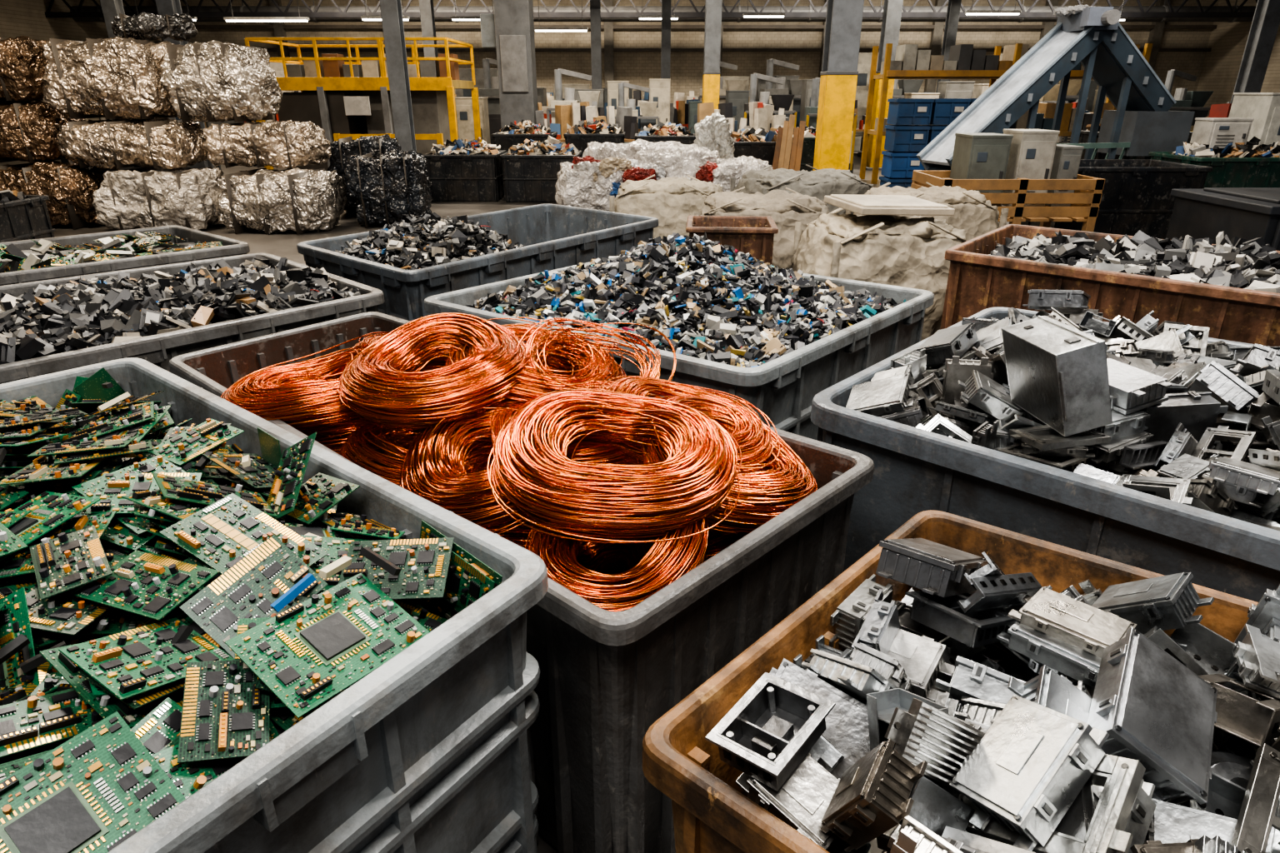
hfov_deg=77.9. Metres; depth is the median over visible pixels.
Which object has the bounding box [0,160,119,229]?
bale
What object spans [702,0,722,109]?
steel column
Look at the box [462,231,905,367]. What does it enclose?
plastic
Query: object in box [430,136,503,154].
pile
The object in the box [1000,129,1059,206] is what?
base cabinet
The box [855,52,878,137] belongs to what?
tall cabinet
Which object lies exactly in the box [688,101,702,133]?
cabinet
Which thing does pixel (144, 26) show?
bale
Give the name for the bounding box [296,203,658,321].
plastic bin
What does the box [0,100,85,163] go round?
bale
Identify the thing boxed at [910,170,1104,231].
box
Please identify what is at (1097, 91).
tall cabinet
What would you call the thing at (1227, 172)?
bin
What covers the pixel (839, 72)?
steel column
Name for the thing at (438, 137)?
guard rail
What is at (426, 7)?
steel column
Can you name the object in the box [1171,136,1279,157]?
pile
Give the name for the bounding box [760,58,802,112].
machine
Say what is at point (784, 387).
plastic bin
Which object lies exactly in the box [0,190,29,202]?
pile
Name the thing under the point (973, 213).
sack
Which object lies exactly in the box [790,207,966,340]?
sack
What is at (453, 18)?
fluorescent light
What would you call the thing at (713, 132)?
plastic bag
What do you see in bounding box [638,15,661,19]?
fluorescent light
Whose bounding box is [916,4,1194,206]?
conveyor
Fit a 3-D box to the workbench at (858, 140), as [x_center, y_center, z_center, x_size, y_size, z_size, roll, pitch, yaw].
[5.500,-8.130,21.761,5.000,1.643,0.894,0,23,0]
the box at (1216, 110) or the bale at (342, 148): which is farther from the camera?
the box at (1216, 110)
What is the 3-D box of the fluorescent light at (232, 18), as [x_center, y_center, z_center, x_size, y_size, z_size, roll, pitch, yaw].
[-10.300,-12.283,21.407,2.300,2.390,0.160,0,23,0]
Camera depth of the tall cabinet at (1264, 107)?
11.49 m
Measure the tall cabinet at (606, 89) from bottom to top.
1.924 m
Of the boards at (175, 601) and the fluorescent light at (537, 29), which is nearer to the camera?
the boards at (175, 601)
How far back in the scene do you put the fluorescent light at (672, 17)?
25.59 m
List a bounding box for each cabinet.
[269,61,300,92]
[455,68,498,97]
[455,97,490,144]
[536,87,547,109]
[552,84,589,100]
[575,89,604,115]
[602,88,632,102]
[606,80,629,116]
[649,78,670,124]
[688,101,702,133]
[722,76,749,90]
[725,90,749,131]
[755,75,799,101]
[769,95,793,114]
[799,79,819,126]
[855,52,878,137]
[904,93,939,98]
[937,81,974,98]
[950,133,1013,206]
[972,83,989,98]
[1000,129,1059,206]
[1045,144,1084,206]
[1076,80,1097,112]
[1091,90,1106,112]
[1190,117,1254,149]
[1228,92,1279,145]
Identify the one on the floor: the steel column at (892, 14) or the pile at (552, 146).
the steel column at (892, 14)
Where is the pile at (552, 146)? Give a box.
[505,135,577,161]
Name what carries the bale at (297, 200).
on the floor
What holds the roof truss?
attached to the wall at (17, 17)
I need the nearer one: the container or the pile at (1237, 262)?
the pile at (1237, 262)
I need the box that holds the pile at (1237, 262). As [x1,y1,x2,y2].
[988,230,1279,293]
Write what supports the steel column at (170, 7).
on the floor
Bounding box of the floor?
[0,152,1009,852]
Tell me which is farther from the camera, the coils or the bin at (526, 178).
the bin at (526, 178)
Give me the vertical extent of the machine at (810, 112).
2.115 m
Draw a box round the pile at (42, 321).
[0,255,360,364]
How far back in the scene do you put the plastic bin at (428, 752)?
1.30 m
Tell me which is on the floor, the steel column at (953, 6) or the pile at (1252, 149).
the steel column at (953, 6)
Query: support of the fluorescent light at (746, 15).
hanging from the ceiling
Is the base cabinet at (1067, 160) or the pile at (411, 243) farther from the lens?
the base cabinet at (1067, 160)
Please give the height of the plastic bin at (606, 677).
0.900 m
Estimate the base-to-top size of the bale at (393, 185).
1.033 m
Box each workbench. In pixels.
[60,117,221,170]
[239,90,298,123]
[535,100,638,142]
[541,99,698,130]
[546,90,698,131]
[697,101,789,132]
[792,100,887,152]
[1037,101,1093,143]
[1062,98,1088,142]
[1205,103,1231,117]
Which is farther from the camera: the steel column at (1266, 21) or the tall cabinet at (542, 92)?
the tall cabinet at (542, 92)
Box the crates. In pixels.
[879,98,977,188]
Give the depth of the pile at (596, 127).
15.68 m
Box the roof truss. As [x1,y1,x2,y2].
[45,0,1257,17]
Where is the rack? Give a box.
[859,43,1153,184]
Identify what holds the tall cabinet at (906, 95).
on the floor
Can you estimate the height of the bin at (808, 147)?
1.000 m
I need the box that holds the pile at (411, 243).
[335,212,525,269]
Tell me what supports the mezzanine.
on the floor
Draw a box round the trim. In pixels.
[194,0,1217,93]
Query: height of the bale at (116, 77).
1.063 m
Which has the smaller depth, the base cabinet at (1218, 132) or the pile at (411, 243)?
the pile at (411, 243)
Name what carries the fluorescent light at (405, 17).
hanging from the ceiling
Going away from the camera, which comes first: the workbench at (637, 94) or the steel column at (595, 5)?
the steel column at (595, 5)
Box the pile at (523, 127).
[498,119,551,137]
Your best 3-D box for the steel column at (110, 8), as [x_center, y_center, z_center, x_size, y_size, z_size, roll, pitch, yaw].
[-13.000,-9.666,19.799,0.560,6.000,0.560,0,23,0]
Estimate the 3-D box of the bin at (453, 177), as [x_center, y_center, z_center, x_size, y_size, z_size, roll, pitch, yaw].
[-3.150,-4.586,14.455,1.306,0.800,1.206,0,23,0]
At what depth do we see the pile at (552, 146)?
13.96 m
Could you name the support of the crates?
on the floor
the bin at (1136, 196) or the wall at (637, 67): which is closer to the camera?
the bin at (1136, 196)
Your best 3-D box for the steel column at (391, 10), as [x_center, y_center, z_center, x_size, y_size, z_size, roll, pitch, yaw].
[-4.100,-6.825,13.075,0.448,6.000,0.448,0,23,0]
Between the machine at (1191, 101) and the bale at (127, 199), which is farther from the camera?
the machine at (1191, 101)
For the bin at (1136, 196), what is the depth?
9.35 m
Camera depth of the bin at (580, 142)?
15.56 m
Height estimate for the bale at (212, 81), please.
1.063 m
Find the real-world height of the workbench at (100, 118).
1.628 m
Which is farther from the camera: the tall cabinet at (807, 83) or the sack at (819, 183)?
the tall cabinet at (807, 83)
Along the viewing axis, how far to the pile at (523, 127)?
15.63 m
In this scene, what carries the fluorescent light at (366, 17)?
hanging from the ceiling
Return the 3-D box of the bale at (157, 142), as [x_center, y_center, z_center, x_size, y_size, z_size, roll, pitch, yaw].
[-7.207,-4.088,11.311,1.901,0.688,1.257,0,23,0]
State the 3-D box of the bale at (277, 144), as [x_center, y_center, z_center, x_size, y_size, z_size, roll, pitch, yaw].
[-5.377,-4.092,11.413,1.630,0.617,1.272,0,23,0]
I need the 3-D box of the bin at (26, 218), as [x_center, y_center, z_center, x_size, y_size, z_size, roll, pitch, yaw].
[-7.300,-2.034,8.477,1.506,0.750,1.006,0,23,0]
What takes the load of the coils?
in the plastic bin at (606, 677)
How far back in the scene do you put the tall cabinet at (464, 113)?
20.10 m
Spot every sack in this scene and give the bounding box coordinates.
[609,174,722,238]
[694,186,829,269]
[730,164,880,214]
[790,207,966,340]
[845,181,1009,240]
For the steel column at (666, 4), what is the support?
on the floor
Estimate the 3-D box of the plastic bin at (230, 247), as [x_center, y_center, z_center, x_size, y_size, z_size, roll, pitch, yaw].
[-3.782,-0.600,4.889,1.222,0.900,2.408,21,31,40]
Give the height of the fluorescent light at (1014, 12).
2.060 m
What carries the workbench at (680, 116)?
on the floor
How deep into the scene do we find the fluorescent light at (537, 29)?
25.01 m
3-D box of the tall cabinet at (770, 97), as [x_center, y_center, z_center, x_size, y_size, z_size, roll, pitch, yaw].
[3.475,-7.595,20.427,0.766,1.715,0.644,0,23,0]
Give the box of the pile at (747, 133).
[730,125,776,141]
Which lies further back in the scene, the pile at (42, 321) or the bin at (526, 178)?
the bin at (526, 178)
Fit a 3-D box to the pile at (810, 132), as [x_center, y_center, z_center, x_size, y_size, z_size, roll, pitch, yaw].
[3.236,-5.819,15.799,1.489,0.398,1.094,0,23,0]
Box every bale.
[0,35,49,101]
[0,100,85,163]
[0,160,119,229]
[41,36,179,119]
[55,115,207,169]
[92,166,223,230]
[110,12,198,41]
[160,40,283,122]
[201,120,331,168]
[215,167,347,234]
[327,134,401,214]
[344,149,432,228]
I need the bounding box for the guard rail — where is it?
[333,133,443,145]
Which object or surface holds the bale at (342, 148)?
on the floor
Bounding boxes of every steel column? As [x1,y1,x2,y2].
[100,0,124,38]
[155,0,213,168]
[379,0,416,151]
[419,0,438,57]
[590,0,601,89]
[660,0,671,78]
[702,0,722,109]
[813,0,864,170]
[865,0,903,169]
[935,0,961,93]
[1230,0,1279,103]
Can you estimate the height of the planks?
1.449 m
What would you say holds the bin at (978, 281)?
on the floor
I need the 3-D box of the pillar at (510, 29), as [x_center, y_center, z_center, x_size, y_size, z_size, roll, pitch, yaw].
[-3.075,-9.026,18.412,1.150,5.900,0.855,0,23,0]
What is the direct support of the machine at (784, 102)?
on the floor
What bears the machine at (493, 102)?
on the floor
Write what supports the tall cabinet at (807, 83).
on the floor
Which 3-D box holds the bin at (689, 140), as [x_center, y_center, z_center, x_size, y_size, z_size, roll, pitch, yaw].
[0.500,-5.129,15.419,1.206,1.050,1.006,0,23,0]
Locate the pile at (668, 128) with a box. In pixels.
[638,120,692,135]
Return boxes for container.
[1165,187,1279,250]
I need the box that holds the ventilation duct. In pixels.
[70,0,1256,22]
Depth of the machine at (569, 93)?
18.17 m
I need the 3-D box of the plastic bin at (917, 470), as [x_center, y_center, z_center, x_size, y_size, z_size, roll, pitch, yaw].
[1.816,0.368,2.598,2.142,0.900,1.821,18,29,35]
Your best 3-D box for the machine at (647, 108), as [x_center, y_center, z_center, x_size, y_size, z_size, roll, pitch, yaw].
[-0.100,-7.053,18.729,1.155,2.019,0.845,0,23,0]
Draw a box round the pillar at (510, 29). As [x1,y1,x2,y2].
[480,0,538,128]
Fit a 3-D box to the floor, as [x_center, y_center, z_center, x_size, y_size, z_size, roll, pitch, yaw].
[1.000,-3.697,13.636,46.000,0.200,44.000,0,23,0]
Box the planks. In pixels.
[772,114,805,171]
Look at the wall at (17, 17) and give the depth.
26.56 m
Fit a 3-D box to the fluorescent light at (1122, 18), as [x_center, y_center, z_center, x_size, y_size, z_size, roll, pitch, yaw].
[14.500,-13.774,24.577,1.600,2.110,0.160,0,23,0]
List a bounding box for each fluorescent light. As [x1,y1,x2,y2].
[134,0,197,20]
[223,0,309,21]
[360,0,381,20]
[401,0,409,20]
[450,0,493,20]
[534,0,588,31]
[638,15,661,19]
[670,0,678,19]
[743,0,784,17]
[965,0,1020,14]
[1081,0,1126,20]
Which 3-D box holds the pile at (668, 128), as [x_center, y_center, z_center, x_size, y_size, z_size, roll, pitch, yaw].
[0.480,-5.667,15.219,1.069,0.389,0.872,0,23,0]
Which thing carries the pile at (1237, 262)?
in the bin at (978, 281)
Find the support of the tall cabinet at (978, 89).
on the floor
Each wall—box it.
[0,0,108,120]
[122,0,1219,103]
[1196,0,1279,116]
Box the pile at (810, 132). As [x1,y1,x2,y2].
[766,125,816,137]
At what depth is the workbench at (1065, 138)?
21.36 m
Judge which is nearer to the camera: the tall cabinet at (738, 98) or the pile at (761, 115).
the pile at (761, 115)
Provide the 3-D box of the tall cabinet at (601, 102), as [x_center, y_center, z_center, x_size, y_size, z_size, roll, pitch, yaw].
[-1.263,-7.599,20.226,0.724,1.880,0.644,0,23,0]
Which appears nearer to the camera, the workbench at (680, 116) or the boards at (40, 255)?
the boards at (40, 255)
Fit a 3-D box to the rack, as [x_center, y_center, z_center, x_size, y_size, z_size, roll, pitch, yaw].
[7.600,-6.621,16.830,5.300,2.700,1.140,0,23,0]
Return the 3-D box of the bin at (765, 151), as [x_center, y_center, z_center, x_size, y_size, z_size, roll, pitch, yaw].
[1.900,-4.717,14.508,1.206,1.000,1.006,0,23,0]
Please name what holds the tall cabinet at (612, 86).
on the floor
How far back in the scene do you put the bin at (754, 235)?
6.09 m
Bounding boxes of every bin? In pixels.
[0,195,55,242]
[0,225,249,285]
[0,253,384,384]
[0,357,548,852]
[169,311,874,852]
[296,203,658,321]
[423,150,506,201]
[424,255,934,440]
[491,131,557,151]
[500,150,582,202]
[563,131,625,158]
[634,133,695,144]
[642,510,1270,852]
[685,215,778,264]
[733,141,775,166]
[788,137,815,171]
[810,307,1279,602]
[940,224,1279,346]
[1020,159,1212,239]
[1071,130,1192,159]
[1148,151,1279,188]
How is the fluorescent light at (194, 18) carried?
hanging from the ceiling
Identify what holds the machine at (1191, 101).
on the floor
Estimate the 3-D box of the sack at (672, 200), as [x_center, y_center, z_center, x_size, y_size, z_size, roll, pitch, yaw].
[0.292,-2.142,8.429,1.286,0.981,1.073,1,23,3]
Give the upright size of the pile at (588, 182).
1.115 m
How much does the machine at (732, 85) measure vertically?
2.692 m
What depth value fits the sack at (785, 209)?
6.96 m
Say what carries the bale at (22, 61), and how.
on the bale at (28, 130)
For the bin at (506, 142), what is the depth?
15.47 m
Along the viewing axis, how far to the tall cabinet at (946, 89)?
19.73 m
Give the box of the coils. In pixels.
[220,312,817,611]
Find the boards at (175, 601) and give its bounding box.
[0,367,502,852]
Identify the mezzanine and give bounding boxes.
[244,37,481,170]
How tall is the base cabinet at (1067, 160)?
0.725 m
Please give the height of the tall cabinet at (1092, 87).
2.127 m
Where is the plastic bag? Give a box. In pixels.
[694,112,734,159]
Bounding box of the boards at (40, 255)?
[0,231,222,273]
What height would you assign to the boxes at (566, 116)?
1.628 m
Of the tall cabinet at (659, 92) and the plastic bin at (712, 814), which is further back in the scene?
the tall cabinet at (659, 92)
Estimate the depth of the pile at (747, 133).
14.06 m
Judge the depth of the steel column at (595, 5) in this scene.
22.42 m
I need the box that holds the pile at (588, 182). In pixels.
[555,139,772,211]
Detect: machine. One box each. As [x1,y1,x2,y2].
[478,57,501,144]
[546,68,600,144]
[615,81,659,143]
[698,61,749,103]
[743,72,796,127]
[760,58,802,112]
[804,77,857,173]
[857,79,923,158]
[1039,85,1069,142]
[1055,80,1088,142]
[1165,69,1213,131]
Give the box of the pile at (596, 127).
[567,119,623,134]
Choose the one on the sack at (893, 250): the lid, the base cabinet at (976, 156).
the lid
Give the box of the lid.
[823,194,954,215]
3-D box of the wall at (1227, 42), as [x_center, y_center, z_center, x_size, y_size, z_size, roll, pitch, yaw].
[22.100,-6.553,12.430,0.200,6.000,40.000,0,23,0]
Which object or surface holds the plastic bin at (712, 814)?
on the floor

